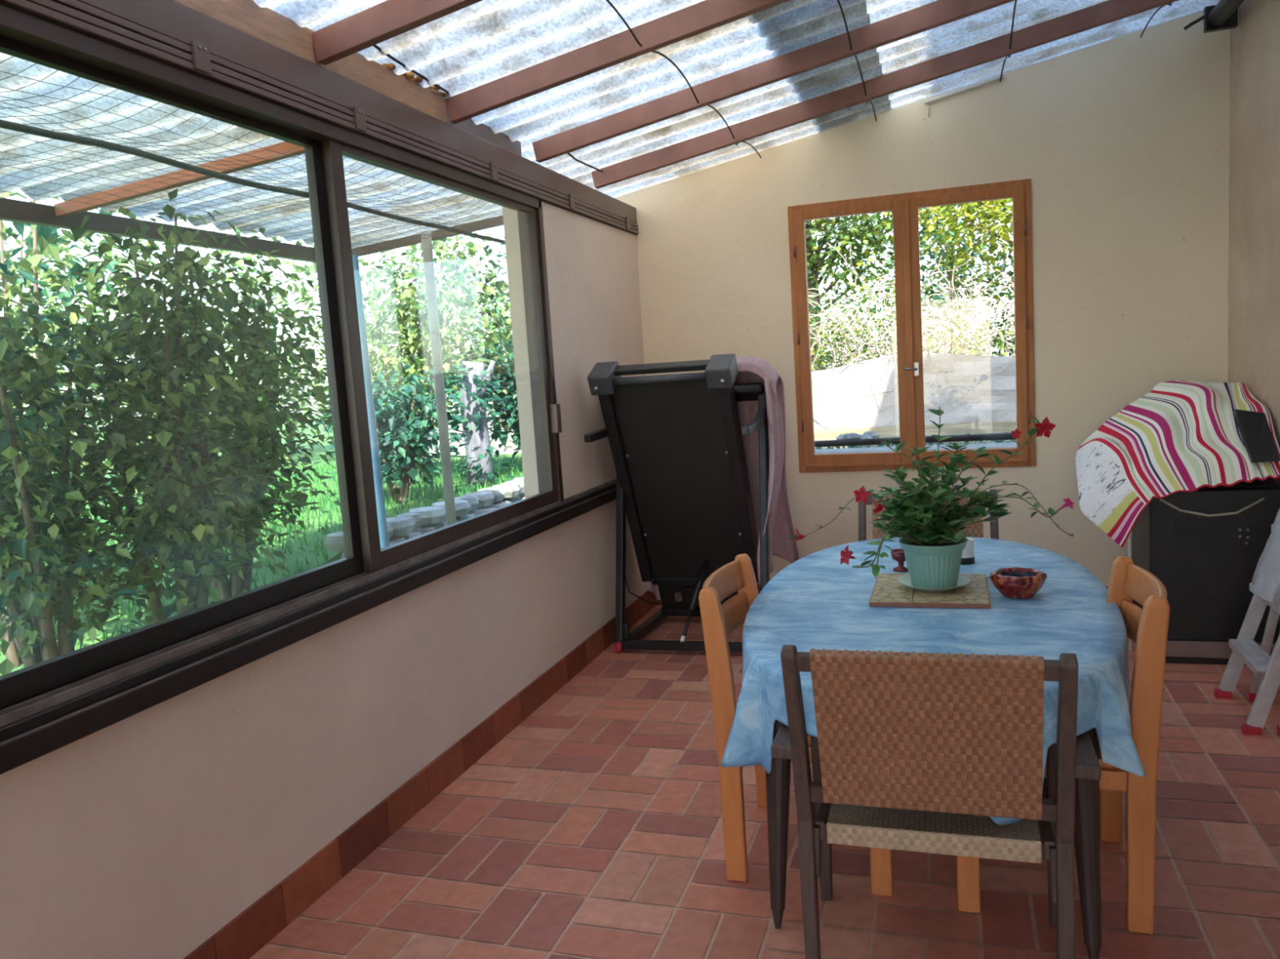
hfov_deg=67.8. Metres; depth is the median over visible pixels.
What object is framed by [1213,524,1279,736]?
step ladder
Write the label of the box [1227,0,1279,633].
wall
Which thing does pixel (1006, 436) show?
pipe
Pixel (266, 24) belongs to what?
roof beam
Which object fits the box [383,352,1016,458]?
wall
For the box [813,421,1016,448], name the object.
ground
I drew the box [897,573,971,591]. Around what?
saucer
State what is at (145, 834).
wall
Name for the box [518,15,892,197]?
roof panel
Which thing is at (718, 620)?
dining chair
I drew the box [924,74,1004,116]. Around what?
conduit
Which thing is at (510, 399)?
shrub
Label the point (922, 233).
tree
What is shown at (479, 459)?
trunk
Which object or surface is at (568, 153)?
cable
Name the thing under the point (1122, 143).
wall
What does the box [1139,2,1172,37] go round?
cable
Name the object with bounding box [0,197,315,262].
beam
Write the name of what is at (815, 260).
tree
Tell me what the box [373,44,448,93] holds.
cable
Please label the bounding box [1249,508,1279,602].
plastic bag
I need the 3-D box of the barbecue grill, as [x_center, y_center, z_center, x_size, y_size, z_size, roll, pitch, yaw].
[2.562,0.241,4.556,0.728,1.148,0.614,-1,7,18]
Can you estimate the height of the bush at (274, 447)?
2.339 m
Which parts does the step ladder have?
rail, rail, rail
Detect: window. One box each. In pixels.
[0,0,638,774]
[787,178,1035,472]
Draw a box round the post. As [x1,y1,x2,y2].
[421,231,456,525]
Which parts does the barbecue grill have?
shelf leg, drawer, lid, glass panel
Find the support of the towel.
on the treadmill
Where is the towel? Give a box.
[646,356,799,600]
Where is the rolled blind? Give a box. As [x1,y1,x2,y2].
[1183,0,1244,33]
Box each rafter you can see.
[53,141,304,217]
[311,0,482,65]
[351,215,503,257]
[444,0,790,124]
[532,0,1015,162]
[591,0,1178,188]
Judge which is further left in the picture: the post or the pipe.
the post
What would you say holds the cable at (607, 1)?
attached to the rafter at (387, 20)
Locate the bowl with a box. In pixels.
[984,567,1047,599]
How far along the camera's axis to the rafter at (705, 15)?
3.48 m
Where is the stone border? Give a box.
[324,476,524,559]
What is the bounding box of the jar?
[960,537,974,564]
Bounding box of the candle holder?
[890,548,908,572]
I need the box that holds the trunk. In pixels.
[431,356,515,488]
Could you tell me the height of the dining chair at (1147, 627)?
0.874 m
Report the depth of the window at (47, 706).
2.91 m
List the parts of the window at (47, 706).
sash, frame, sill, fascia rail, sash, handle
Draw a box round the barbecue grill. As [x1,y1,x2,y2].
[1127,408,1279,666]
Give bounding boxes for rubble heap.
[835,431,879,439]
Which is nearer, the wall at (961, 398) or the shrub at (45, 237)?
the shrub at (45, 237)
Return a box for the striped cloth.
[1075,380,1279,547]
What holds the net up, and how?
hanging from the rafter
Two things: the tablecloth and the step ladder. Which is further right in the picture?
the step ladder
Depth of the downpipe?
3.69 m
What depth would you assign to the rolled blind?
4.64 m
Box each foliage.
[0,191,515,496]
[807,238,1015,370]
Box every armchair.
[770,644,1101,958]
[857,489,999,541]
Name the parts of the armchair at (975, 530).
post, rail, post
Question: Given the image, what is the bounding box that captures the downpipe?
[351,254,389,548]
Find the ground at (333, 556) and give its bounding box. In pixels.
[0,415,523,675]
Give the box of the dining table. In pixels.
[765,720,1101,958]
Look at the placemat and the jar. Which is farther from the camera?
the jar
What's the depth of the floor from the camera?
2.86 m
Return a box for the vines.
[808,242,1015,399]
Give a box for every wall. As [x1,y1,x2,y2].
[0,201,647,958]
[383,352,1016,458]
[613,9,1230,586]
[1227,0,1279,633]
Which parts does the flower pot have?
flower, flower, flower, flower, pot, flower, flower, flower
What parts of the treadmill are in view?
handrail, rail, power cord, frame, motor, motor, rail, handrail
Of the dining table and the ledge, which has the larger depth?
the ledge
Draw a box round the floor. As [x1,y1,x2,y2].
[249,601,1279,958]
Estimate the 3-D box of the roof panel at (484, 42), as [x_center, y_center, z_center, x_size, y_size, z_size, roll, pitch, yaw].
[-0.339,-1.535,2.643,1.651,0.335,3.372,-1,7,18]
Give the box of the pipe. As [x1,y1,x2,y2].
[814,432,1016,447]
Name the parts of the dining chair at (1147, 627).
leg, seat, rail, post, post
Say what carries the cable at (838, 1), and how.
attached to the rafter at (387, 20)
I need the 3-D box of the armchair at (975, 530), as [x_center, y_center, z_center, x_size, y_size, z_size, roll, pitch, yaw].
[1.236,0.519,4.088,0.704,0.876,0.565,-1,7,18]
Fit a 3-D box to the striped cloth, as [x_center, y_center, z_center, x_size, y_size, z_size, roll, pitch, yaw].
[2.518,-0.093,4.542,0.809,0.723,0.664,-1,7,18]
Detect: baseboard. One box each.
[183,591,660,958]
[660,582,1107,601]
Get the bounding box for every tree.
[804,206,957,371]
[888,205,1013,354]
[918,198,1013,320]
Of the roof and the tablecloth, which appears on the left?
the roof
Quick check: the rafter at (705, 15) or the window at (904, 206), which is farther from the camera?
the window at (904, 206)
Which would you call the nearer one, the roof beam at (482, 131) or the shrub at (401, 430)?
the roof beam at (482, 131)
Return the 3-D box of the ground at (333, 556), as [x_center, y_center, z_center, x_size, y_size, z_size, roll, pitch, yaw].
[-12.295,0.135,16.773,29.800,0.615,40.000,-1,7,18]
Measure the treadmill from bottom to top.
1.545 m
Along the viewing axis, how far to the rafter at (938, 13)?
4.10 m
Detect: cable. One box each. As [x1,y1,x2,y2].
[0,119,505,244]
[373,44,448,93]
[567,152,602,172]
[605,0,761,158]
[836,0,876,121]
[1000,0,1017,82]
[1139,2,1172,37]
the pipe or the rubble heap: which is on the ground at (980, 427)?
the rubble heap
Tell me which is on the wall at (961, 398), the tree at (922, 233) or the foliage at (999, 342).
the foliage at (999, 342)
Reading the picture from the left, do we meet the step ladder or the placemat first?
the placemat
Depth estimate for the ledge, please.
5.93 m
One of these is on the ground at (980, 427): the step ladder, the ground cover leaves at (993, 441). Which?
the ground cover leaves at (993, 441)
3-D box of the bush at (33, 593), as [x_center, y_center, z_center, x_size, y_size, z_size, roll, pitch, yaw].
[-2.464,0.117,3.807,1.523,2.523,1.725,-7,7,-27]
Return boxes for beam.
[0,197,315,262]
[173,0,446,122]
[445,106,521,156]
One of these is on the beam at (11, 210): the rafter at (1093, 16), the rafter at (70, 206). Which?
the rafter at (70, 206)
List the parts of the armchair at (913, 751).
armrest, post, leg, seat rail, backrest, rail, rail, seat, seat rail, leg, post, armrest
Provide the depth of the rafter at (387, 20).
2.85 m
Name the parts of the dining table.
leg, leg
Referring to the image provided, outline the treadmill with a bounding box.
[583,353,769,653]
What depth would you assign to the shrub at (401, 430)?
7.81 m
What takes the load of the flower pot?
on the saucer
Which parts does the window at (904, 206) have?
sash, lever, handle, drip rail, sash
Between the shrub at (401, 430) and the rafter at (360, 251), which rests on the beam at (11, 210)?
the rafter at (360, 251)
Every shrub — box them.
[0,191,174,668]
[269,235,511,484]
[287,362,481,503]
[446,333,521,461]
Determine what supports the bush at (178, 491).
on the ground at (333, 556)
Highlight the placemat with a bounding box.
[869,573,991,608]
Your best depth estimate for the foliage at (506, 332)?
14.30 m
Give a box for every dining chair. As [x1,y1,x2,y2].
[698,553,893,896]
[956,555,1169,934]
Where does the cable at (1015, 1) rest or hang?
attached to the rafter at (1093, 16)
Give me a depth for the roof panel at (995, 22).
4.60 m
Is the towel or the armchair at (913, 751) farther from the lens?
the towel
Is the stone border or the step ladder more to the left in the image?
the stone border
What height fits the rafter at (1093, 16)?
0.647 m
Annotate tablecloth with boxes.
[720,537,1146,825]
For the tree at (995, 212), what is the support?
on the ground at (980, 427)
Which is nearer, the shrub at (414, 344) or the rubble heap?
the rubble heap
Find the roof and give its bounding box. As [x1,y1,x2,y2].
[0,52,502,248]
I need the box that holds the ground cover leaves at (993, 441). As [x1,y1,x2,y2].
[814,431,1016,448]
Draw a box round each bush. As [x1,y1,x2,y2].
[0,205,222,675]
[4,188,324,626]
[22,226,408,601]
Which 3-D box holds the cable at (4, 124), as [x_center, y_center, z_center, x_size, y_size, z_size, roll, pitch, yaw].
[-1.365,-1.057,3.405,0.022,0.043,4.651,-1,7,18]
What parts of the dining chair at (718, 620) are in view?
post, post, rail, seat, leg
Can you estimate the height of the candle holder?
0.070 m
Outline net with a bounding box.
[0,56,504,253]
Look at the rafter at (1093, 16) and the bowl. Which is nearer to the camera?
the bowl
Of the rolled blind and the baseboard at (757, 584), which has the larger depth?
the baseboard at (757, 584)
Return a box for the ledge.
[814,442,1017,454]
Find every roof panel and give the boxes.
[253,0,869,142]
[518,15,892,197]
[866,0,1219,108]
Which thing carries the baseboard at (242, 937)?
attached to the wall at (145, 834)
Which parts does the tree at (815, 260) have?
crown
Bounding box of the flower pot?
[780,406,1074,587]

